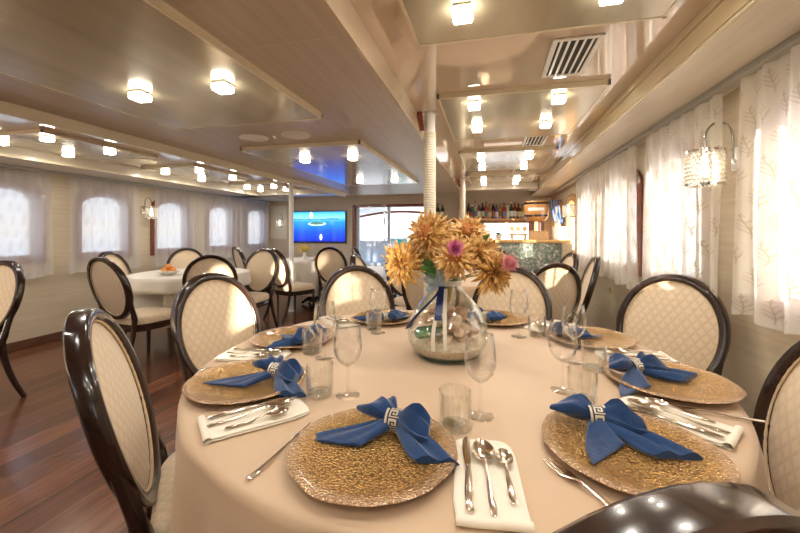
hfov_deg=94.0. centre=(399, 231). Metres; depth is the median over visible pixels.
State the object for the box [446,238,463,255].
flower
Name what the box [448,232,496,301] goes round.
dried flower
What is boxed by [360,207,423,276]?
canopy
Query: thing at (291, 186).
support pole
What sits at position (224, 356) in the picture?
napkin
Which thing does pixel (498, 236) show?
potted palm
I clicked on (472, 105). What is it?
recessed light
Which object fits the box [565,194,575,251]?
window
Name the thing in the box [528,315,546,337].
tumbler
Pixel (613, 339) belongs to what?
charger plate
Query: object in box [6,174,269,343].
wall
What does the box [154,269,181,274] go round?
fruit bowl
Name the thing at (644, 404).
spoon
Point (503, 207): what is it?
liquor bottle
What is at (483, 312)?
napkin ring
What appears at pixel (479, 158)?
recessed light
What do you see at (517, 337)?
wine glass
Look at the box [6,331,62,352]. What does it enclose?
baseboard
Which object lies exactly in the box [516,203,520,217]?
liquor bottle
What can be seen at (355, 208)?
door
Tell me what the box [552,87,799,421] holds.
wall
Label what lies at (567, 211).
wall sconce
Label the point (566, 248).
pillar
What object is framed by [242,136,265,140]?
grille
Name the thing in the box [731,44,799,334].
lace curtain
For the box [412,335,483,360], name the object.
sand
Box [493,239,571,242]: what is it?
countertop
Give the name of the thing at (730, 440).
napkin
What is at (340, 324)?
napkin
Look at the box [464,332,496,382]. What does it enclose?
bowl
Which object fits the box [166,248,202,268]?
dining chair
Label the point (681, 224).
lace curtain
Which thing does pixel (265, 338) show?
charger plate
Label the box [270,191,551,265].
wall
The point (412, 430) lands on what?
napkin
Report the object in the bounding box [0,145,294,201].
trim
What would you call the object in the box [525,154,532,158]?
recessed light
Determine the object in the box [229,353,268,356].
teaspoon
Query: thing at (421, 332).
bottle
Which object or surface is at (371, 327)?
tumbler
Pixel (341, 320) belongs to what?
spoon
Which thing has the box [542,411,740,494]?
charger plate
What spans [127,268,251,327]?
tablecloth
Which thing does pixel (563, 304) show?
bowl
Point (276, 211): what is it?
wall panel
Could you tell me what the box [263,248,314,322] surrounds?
dining chair
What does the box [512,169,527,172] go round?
ceiling vent
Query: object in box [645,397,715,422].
teaspoon
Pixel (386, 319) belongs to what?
napkin ring
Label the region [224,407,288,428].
teaspoon
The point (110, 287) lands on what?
dining chair
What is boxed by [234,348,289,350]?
table knife
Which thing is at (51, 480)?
floor
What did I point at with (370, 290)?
bowl
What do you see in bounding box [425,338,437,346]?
seashell
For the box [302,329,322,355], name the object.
tumbler
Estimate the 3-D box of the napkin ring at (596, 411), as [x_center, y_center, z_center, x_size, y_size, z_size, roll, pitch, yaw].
[0.452,0.425,0.858,0.037,0.052,0.052,0,0,10]
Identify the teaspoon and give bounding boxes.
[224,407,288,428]
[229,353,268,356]
[496,448,516,504]
[609,347,651,352]
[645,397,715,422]
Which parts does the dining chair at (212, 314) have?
leg, backrest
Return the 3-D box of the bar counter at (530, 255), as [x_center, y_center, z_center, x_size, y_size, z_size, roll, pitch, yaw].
[1.725,0.666,5.658,1.520,1.108,0.590,0,0,14]
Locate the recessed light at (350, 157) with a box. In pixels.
[348,155,357,160]
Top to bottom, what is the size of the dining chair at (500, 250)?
1.014 m
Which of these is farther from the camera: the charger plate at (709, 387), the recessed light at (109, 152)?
the recessed light at (109, 152)
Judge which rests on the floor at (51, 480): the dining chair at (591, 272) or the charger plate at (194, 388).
the dining chair at (591, 272)
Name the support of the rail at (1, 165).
attached to the wall at (47, 301)
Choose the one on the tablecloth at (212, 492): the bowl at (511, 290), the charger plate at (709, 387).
the charger plate at (709, 387)
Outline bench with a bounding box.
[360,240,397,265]
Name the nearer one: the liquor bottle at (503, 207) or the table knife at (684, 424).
the table knife at (684, 424)
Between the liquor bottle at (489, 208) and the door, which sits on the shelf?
the liquor bottle at (489, 208)
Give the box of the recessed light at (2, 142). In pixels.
[0,140,8,145]
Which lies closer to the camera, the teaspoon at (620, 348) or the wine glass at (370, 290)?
the teaspoon at (620, 348)
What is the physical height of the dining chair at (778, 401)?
1.014 m
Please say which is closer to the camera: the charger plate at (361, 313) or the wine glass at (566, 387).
the wine glass at (566, 387)
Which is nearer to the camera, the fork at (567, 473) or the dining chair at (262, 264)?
the fork at (567, 473)
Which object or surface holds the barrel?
on the bar counter at (530, 255)
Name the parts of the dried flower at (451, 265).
flower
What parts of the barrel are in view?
post, post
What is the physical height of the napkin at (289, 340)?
0.068 m
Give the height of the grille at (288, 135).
0.002 m
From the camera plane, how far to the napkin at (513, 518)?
0.63 m
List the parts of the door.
sliding frame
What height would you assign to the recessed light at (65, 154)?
0.036 m
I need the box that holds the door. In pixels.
[352,204,423,252]
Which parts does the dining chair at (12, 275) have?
backrest, frame, leg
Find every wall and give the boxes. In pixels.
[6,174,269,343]
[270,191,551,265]
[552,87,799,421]
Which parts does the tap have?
rail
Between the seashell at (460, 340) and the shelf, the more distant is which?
the shelf
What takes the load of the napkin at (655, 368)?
on the charger plate at (709, 387)
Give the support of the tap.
on the bar counter at (530, 255)
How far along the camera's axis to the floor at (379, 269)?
12.15 m
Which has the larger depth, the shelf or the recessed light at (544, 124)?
the shelf
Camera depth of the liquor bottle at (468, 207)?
7.14 m
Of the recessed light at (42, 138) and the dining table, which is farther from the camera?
the dining table
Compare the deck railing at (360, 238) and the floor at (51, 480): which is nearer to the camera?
the floor at (51, 480)
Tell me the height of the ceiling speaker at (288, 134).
0.009 m
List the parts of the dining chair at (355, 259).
frame, backrest, seat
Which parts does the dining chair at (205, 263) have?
backrest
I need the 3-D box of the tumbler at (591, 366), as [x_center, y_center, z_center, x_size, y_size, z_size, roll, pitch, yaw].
[0.646,0.415,1.244,0.078,0.089,0.077,0,0,16]
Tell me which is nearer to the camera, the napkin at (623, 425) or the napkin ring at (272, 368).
the napkin at (623, 425)
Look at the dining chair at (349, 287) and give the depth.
2.33 m
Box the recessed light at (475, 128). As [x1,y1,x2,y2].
[472,125,481,132]
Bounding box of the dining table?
[301,296,317,303]
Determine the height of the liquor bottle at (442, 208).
0.305 m
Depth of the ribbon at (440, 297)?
1.30 m
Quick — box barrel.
[523,201,548,238]
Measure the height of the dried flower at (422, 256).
0.313 m
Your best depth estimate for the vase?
1.35 m
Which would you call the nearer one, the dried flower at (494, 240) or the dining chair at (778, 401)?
the dining chair at (778, 401)
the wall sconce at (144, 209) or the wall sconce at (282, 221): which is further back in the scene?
the wall sconce at (282, 221)
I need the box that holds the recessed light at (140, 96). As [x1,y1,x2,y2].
[128,90,151,102]
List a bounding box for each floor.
[0,290,399,532]
[367,266,386,280]
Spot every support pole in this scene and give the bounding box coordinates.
[285,183,293,311]
[417,111,436,309]
[457,178,464,269]
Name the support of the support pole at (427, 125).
on the floor at (51, 480)
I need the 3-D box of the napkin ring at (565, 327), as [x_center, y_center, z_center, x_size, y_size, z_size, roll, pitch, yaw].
[0.715,0.425,1.570,0.052,0.052,0.037,0,0,-32]
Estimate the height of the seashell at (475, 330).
0.053 m
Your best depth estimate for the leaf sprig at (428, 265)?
1.29 m
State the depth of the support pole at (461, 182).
5.43 m
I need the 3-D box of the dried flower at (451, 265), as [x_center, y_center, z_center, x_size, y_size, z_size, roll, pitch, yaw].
[0.200,0.145,1.277,0.171,0.289,0.189,0,0,32]
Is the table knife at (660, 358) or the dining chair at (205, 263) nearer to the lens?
the table knife at (660, 358)
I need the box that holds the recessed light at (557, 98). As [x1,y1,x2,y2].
[552,94,565,103]
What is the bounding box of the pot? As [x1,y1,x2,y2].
[302,252,306,259]
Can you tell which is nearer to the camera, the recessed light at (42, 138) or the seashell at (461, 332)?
the seashell at (461, 332)
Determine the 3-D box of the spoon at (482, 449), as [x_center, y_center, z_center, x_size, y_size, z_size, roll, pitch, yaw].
[0.160,0.441,0.684,0.046,0.010,0.205,0,0,6]
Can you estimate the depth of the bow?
1.34 m
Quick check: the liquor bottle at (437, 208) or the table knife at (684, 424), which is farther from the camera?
the liquor bottle at (437, 208)
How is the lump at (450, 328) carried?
in the vase
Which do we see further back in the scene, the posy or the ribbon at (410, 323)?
the posy
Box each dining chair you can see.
[0,260,26,396]
[63,308,174,532]
[87,257,176,356]
[98,251,170,344]
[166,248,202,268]
[170,273,260,383]
[182,255,237,285]
[232,246,278,311]
[243,248,278,326]
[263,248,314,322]
[315,247,347,315]
[319,265,394,316]
[350,254,405,309]
[351,247,396,297]
[385,263,405,306]
[401,261,459,309]
[470,266,552,320]
[477,248,509,269]
[533,262,581,323]
[553,482,799,532]
[560,252,578,271]
[573,256,600,325]
[616,274,730,375]
[752,340,799,510]
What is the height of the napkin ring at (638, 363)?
0.052 m
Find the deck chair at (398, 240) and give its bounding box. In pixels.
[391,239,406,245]
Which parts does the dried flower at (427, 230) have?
flower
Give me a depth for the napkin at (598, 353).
1.37 m
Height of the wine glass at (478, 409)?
0.204 m
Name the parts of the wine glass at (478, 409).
stem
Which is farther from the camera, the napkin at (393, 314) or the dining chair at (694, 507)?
the napkin at (393, 314)
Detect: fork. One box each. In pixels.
[246,422,310,479]
[543,457,610,504]
[630,349,658,351]
[667,404,766,422]
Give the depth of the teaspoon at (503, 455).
0.70 m
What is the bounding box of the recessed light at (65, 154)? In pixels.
[62,152,73,156]
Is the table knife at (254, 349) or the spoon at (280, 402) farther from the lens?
the table knife at (254, 349)
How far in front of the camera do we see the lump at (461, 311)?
1.40 m
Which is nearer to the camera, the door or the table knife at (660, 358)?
the table knife at (660, 358)
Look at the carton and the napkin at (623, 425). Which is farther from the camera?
the carton
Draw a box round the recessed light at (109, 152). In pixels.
[104,149,115,154]
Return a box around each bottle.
[414,325,442,338]
[436,203,439,214]
[441,204,444,218]
[467,202,469,216]
[470,205,473,218]
[474,201,476,217]
[477,203,480,218]
[480,203,484,218]
[484,202,487,218]
[488,204,491,218]
[491,202,494,218]
[495,204,497,218]
[498,202,501,218]
[502,203,505,218]
[506,203,508,217]
[509,202,512,217]
[513,202,516,217]
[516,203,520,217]
[521,204,523,217]
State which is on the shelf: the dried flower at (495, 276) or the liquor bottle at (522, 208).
the liquor bottle at (522, 208)
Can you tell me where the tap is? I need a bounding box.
[509,226,527,238]
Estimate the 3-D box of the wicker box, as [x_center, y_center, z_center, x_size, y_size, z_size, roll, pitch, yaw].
[2.060,0.046,5.552,0.270,0.132,0.170,0,0,14]
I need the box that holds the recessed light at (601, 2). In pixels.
[599,0,622,5]
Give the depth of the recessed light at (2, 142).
3.06 m
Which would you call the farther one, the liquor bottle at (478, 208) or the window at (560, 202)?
the liquor bottle at (478, 208)
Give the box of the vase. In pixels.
[407,276,488,362]
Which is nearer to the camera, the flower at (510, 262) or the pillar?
the flower at (510, 262)
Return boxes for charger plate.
[182,359,305,404]
[251,325,334,348]
[287,408,457,506]
[351,309,414,324]
[465,310,530,325]
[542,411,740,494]
[546,326,636,348]
[604,358,746,403]
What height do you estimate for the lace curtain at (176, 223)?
1.142 m
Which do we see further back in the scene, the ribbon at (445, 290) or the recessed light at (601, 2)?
the ribbon at (445, 290)
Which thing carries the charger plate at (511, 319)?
on the tablecloth at (212, 492)
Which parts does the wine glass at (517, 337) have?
stem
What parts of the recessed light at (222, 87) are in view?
plate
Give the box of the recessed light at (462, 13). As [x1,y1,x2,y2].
[452,2,472,24]
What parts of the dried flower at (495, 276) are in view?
stem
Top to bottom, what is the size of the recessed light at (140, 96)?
0.036 m
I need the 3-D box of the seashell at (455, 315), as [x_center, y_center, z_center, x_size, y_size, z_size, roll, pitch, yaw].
[0.205,0.322,1.376,0.054,0.043,0.052,0,0,14]
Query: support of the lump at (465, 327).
in the vase
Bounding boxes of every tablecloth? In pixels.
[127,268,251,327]
[170,310,768,532]
[285,257,322,295]
[400,270,480,310]
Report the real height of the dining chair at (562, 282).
1.014 m
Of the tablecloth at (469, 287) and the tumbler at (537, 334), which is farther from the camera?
the tablecloth at (469, 287)
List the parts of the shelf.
post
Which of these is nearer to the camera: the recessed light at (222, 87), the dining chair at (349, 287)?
the recessed light at (222, 87)
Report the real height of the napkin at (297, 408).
0.016 m
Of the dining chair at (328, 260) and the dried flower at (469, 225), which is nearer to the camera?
the dried flower at (469, 225)
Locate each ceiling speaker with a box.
[238,134,268,141]
[281,131,310,138]
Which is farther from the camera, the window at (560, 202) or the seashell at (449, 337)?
the window at (560, 202)
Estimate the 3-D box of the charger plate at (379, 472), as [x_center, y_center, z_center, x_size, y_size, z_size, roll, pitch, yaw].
[-0.054,0.448,0.766,0.343,0.022,0.343,0,0,19]
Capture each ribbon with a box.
[405,286,444,329]
[431,313,436,351]
[434,286,445,320]
[443,289,447,350]
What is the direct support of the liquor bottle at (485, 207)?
on the shelf
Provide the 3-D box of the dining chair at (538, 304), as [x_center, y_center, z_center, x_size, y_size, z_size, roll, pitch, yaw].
[0.571,0.721,2.083,0.488,1.014,0.642,0,0,28]
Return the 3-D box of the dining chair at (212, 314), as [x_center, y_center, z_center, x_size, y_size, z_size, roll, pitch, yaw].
[-0.733,0.721,1.814,0.642,1.014,0.488,0,0,27]
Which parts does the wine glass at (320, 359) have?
stem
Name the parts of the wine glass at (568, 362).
stem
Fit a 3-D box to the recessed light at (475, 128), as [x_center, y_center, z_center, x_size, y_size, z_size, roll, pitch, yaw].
[0.548,-0.734,2.655,0.066,0.036,0.066,0,0,14]
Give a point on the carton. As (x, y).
(558, 233)
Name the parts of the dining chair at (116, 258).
frame, backrest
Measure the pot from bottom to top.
0.130 m
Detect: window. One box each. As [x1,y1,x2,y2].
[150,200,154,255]
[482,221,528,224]
[553,200,562,226]
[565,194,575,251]
[636,168,642,276]
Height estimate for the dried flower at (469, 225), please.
0.362 m
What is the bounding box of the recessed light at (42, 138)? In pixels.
[40,136,54,141]
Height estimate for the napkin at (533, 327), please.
0.016 m
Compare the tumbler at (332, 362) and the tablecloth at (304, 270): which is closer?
the tumbler at (332, 362)
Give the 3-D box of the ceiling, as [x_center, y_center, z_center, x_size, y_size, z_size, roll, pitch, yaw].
[-1.441,-0.743,1.788,6.080,0.275,12.160,0,0,14]
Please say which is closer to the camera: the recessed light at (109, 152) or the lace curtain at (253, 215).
the recessed light at (109, 152)
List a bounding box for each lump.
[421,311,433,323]
[429,303,435,313]
[442,302,454,313]
[447,319,453,332]
[452,306,466,320]
[454,322,470,337]
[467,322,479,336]
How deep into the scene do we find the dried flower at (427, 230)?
1.28 m
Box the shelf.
[439,198,536,230]
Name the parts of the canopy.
post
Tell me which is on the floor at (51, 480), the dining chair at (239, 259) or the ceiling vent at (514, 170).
the dining chair at (239, 259)
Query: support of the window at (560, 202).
in the wall at (754, 350)
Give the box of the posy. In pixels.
[297,243,310,259]
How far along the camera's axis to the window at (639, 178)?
2.81 m
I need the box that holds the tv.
[294,211,346,242]
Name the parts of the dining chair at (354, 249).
frame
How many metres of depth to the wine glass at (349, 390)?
1.04 m
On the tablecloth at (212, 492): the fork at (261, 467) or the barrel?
the fork at (261, 467)
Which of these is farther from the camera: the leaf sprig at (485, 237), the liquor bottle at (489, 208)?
the liquor bottle at (489, 208)
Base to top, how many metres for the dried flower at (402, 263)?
0.274 m
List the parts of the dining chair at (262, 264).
seat, frame, backrest, seat frame, leg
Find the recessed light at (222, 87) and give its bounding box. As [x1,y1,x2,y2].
[211,80,233,94]
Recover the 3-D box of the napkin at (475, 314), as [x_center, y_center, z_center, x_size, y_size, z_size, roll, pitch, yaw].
[0.424,0.416,1.904,0.223,0.068,0.213,0,0,11]
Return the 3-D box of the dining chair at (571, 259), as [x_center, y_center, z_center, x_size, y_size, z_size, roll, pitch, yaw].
[1.543,0.721,3.988,0.642,1.014,0.488,0,0,5]
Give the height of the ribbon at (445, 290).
0.195 m
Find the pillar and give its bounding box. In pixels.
[561,243,572,259]
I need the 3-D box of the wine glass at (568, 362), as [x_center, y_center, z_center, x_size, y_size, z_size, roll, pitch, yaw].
[0.614,0.357,1.318,0.080,0.204,0.080,0,0,-1]
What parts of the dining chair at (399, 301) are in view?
frame, backrest, seat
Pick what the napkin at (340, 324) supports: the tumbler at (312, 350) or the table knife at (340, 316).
the table knife at (340, 316)
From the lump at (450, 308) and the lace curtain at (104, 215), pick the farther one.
the lace curtain at (104, 215)
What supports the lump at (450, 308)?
in the vase
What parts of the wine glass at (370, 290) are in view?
stem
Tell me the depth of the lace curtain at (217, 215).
6.58 m
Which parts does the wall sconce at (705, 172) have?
bulb, arm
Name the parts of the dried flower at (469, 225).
flower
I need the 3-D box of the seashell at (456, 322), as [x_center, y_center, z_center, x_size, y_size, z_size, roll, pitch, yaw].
[0.198,0.327,1.338,0.053,0.040,0.050,0,0,-17]
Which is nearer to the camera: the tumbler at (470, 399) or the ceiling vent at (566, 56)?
the tumbler at (470, 399)
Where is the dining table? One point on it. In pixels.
(309, 298)
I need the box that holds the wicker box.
[528,231,548,239]
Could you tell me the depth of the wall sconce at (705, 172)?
1.72 m
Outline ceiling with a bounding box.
[0,0,709,197]
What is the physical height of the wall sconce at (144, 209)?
0.300 m
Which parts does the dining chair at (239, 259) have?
backrest, frame, leg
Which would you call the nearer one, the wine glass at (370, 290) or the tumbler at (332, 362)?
the tumbler at (332, 362)
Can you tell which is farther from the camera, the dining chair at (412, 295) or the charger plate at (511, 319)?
the dining chair at (412, 295)
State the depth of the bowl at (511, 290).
1.63 m
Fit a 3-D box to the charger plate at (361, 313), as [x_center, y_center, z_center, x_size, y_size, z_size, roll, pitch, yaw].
[-0.083,0.448,1.948,0.343,0.022,0.343,0,0,18]
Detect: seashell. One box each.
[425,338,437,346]
[436,318,442,325]
[441,335,452,343]
[448,313,462,320]
[448,317,461,327]
[453,327,468,337]
[455,336,468,342]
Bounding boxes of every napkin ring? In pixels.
[267,362,279,378]
[306,328,315,341]
[382,312,390,322]
[384,407,402,432]
[482,311,490,322]
[562,326,574,339]
[586,405,606,425]
[630,358,644,372]
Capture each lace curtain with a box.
[0,167,52,278]
[69,176,139,274]
[154,187,197,266]
[198,193,237,258]
[239,199,268,257]
[575,165,600,276]
[600,145,638,289]
[642,93,722,296]
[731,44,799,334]
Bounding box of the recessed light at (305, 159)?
[300,157,309,162]
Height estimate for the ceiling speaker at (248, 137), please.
0.009 m
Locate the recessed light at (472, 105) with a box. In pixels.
[468,101,479,110]
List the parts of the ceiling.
panel, panel, panel, panel, panel, panel, panel, panel, panel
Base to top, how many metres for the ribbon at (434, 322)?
0.200 m
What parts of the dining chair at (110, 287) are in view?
backrest, frame, leg, seat, seat frame, leg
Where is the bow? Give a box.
[423,268,449,292]
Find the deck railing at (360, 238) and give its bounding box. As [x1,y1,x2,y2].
[360,238,527,239]
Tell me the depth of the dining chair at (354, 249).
5.36 m
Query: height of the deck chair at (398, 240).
1.021 m
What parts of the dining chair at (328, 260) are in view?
leg, backrest, frame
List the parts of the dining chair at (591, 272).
leg, backrest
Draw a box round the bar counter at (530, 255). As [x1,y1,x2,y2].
[493,239,571,271]
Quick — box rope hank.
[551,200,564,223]
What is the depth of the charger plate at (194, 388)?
1.08 m
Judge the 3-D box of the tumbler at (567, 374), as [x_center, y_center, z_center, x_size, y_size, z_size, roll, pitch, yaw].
[0.493,0.415,1.010,0.078,0.089,0.077,0,0,-42]
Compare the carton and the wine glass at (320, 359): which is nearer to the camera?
the wine glass at (320, 359)
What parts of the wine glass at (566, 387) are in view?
stem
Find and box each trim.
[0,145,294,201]
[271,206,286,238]
[529,0,799,196]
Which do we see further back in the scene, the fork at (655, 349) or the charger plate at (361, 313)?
the charger plate at (361, 313)
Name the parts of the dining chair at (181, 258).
backrest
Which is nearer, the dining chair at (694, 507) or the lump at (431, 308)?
the dining chair at (694, 507)
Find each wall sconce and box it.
[141,198,157,218]
[276,216,284,226]
[562,194,575,217]
[684,122,737,187]
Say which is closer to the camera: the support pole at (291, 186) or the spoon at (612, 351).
the spoon at (612, 351)
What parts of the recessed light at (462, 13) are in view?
plate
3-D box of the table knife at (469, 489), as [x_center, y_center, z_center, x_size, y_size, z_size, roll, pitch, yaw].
[0.127,0.443,0.702,0.018,0.008,0.222,0,0,9]
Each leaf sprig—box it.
[420,258,435,278]
[483,234,491,243]
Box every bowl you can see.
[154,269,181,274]
[314,301,335,334]
[333,323,361,365]
[369,290,386,313]
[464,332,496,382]
[509,290,527,317]
[548,318,577,361]
[562,304,585,337]
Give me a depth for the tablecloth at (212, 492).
0.86 m
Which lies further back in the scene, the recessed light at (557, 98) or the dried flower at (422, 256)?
the recessed light at (557, 98)
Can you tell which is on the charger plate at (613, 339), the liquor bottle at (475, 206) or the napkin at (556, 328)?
the napkin at (556, 328)
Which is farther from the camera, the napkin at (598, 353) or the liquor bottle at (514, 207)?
the liquor bottle at (514, 207)
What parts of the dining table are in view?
leg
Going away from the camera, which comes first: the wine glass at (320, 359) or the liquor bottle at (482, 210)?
the wine glass at (320, 359)
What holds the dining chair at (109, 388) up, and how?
on the floor at (51, 480)
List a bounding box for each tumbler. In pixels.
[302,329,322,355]
[306,362,333,396]
[366,310,381,330]
[438,387,471,433]
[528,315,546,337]
[566,366,597,404]
[581,341,606,371]
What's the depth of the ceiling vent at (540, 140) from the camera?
3.18 m
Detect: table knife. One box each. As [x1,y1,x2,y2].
[207,395,295,418]
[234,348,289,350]
[336,314,355,322]
[462,436,473,511]
[601,354,670,359]
[627,405,723,437]
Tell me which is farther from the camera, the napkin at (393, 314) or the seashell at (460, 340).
the napkin at (393, 314)
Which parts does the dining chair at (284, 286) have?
leg, frame, backrest, leg, seat frame, seat, leg, leg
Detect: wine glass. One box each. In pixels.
[314,301,335,360]
[333,323,361,400]
[369,290,386,334]
[464,332,496,421]
[509,290,527,338]
[548,318,577,394]
[562,304,585,364]
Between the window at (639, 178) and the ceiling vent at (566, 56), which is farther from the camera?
the window at (639, 178)
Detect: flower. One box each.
[381,237,424,288]
[406,209,454,288]
[408,238,437,267]
[430,232,478,301]
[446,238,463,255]
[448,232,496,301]
[449,212,492,278]
[449,245,511,301]
[456,232,501,277]
[457,253,519,278]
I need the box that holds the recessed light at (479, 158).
[477,156,483,160]
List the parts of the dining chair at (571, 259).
backrest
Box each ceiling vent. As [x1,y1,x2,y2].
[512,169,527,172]
[521,136,548,146]
[541,33,605,77]
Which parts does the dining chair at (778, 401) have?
backrest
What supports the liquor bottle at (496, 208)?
on the shelf
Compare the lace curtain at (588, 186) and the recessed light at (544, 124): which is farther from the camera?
the lace curtain at (588, 186)
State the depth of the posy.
6.14 m
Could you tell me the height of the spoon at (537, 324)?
0.010 m
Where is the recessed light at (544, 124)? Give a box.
[540,120,551,127]
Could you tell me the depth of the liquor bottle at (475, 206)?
7.09 m
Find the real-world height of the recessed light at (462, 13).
0.036 m
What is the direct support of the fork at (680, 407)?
on the tablecloth at (212, 492)
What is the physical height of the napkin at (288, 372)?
0.068 m
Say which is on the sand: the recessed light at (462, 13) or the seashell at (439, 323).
the seashell at (439, 323)
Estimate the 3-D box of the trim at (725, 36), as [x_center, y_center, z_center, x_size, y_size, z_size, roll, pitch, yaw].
[1.224,-0.722,1.145,0.398,0.116,12.000,0,0,14]
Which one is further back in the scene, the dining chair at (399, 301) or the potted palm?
the potted palm
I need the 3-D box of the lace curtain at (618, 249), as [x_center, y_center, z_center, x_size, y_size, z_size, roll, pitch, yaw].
[1.815,-0.104,3.137,0.059,1.072,0.842,0,0,14]
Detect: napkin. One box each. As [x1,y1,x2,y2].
[197,397,308,444]
[203,355,306,396]
[214,347,291,361]
[267,323,326,348]
[315,396,459,465]
[318,314,358,327]
[353,308,409,321]
[453,439,534,532]
[467,307,506,321]
[524,320,576,332]
[550,320,603,338]
[550,393,703,464]
[594,350,679,362]
[609,351,697,395]
[620,396,744,449]
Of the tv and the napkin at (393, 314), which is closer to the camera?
the napkin at (393, 314)
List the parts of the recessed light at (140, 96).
plate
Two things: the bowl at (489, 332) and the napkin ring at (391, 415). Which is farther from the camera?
the bowl at (489, 332)
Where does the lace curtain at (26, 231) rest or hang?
hanging from the rail at (1, 165)
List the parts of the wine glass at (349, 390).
stem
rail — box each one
[0,164,273,202]
[545,31,799,196]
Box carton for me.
[552,226,565,239]
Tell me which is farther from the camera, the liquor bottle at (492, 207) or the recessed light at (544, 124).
the liquor bottle at (492, 207)
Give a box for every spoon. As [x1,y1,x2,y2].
[207,397,293,426]
[226,349,280,353]
[330,316,349,322]
[471,439,497,517]
[535,323,553,326]
[606,349,665,355]
[627,398,730,432]
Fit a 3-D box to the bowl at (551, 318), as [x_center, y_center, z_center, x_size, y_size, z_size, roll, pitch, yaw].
[0.471,0.315,1.080,0.080,0.119,0.080,0,0,9]
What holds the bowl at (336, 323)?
on the wine glass at (349, 390)
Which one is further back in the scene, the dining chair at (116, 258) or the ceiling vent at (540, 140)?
the dining chair at (116, 258)
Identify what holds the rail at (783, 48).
attached to the wall at (754, 350)
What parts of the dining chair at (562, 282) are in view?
backrest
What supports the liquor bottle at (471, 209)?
on the shelf
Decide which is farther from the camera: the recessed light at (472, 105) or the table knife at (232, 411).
the recessed light at (472, 105)
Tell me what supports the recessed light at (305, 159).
in the ceiling
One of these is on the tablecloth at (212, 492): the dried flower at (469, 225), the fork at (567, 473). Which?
the fork at (567, 473)
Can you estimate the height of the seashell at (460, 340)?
0.039 m
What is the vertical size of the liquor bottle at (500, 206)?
0.314 m
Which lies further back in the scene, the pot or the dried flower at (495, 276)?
the pot
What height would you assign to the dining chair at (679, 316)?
1.014 m
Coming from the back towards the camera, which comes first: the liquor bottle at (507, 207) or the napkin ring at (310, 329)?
the liquor bottle at (507, 207)
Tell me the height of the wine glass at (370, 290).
0.204 m
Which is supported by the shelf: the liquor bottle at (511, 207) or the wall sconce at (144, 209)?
the liquor bottle at (511, 207)
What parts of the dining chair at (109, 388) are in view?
backrest, leg, leg, seat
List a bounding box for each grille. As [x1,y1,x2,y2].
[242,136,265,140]
[284,133,307,137]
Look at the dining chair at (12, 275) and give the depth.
2.71 m
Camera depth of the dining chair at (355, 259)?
3.61 m
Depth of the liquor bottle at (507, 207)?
6.97 m
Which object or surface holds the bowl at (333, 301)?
on the wine glass at (320, 359)
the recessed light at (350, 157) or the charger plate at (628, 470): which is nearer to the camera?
the charger plate at (628, 470)
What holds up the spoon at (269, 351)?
on the napkin at (224, 356)
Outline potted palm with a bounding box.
[494,233,504,238]

